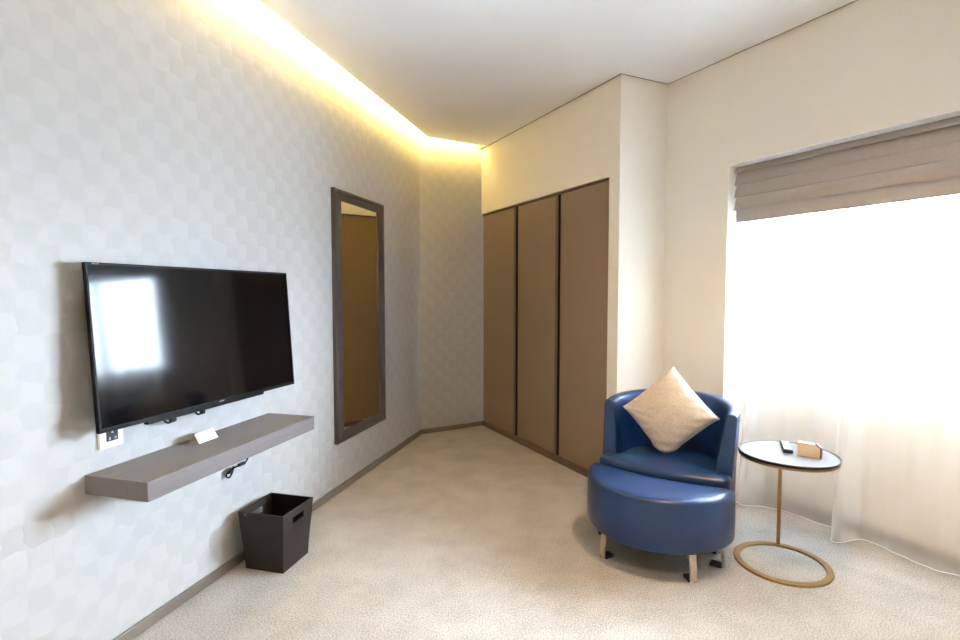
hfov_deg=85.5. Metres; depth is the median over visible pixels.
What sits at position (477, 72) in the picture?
ceiling
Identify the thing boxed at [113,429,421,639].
baseboard
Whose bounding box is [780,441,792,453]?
remote control
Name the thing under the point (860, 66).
wall
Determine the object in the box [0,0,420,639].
wall
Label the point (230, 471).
power cable
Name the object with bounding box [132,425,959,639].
floor
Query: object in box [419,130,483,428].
wall
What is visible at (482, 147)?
trim
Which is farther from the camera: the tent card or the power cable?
the power cable
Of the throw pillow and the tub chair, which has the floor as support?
the tub chair
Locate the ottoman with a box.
[587,462,735,582]
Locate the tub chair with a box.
[599,389,739,554]
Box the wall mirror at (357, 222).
[331,187,385,444]
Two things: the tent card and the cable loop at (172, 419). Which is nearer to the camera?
the cable loop at (172, 419)
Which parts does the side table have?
glass, frame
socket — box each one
[106,430,117,441]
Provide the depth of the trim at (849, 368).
2.63 m
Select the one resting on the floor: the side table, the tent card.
the side table
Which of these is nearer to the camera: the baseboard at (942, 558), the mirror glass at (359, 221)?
the baseboard at (942, 558)
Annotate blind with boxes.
[734,116,959,222]
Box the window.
[771,206,959,376]
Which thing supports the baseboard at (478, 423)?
attached to the wall at (450, 172)
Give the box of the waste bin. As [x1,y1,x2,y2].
[238,492,312,573]
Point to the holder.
(814, 450)
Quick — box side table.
[733,440,841,587]
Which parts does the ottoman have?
leg, leg, leg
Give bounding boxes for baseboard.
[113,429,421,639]
[422,421,481,433]
[756,487,959,570]
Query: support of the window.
attached to the wall at (860, 66)
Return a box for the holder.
[797,441,822,458]
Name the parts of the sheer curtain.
hem cord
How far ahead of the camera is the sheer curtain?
2.58 m
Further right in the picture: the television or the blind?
the blind
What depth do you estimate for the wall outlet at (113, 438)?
1.78 m
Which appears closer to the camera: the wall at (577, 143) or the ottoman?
the ottoman
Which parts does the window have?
pane, pane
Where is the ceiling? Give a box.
[259,0,855,145]
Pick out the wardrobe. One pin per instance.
(546, 258)
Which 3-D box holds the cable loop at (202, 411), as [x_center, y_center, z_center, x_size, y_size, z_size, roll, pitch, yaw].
[-1.156,0.348,2.128,0.016,0.087,0.068,1,3,15]
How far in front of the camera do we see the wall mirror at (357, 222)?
3.44 m
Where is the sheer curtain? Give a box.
[736,195,959,575]
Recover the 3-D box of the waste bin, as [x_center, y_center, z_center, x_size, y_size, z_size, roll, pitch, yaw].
[-0.947,0.991,2.425,0.234,0.268,0.234,1,3,14]
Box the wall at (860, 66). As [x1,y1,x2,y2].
[663,0,959,502]
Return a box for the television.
[81,262,293,433]
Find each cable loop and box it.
[164,417,176,423]
[195,410,204,414]
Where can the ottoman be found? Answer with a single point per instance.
(638, 511)
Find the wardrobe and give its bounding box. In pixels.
[482,178,608,477]
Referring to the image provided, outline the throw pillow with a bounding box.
[623,366,719,452]
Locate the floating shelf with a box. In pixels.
[85,413,313,501]
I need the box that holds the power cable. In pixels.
[225,458,248,477]
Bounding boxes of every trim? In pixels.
[480,0,856,149]
[759,357,959,384]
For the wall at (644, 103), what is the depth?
3.25 m
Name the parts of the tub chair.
seat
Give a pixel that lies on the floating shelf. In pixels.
(149, 477)
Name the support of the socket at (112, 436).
attached to the wall outlet at (113, 438)
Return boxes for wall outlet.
[97,428,122,449]
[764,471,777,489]
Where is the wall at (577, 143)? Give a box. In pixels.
[482,75,620,398]
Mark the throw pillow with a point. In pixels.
(669, 412)
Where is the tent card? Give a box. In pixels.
[189,428,217,443]
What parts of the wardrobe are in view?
door, door, head rail, door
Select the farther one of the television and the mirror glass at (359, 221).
the mirror glass at (359, 221)
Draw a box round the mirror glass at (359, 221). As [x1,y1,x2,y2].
[341,201,378,429]
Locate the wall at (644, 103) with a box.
[617,74,667,392]

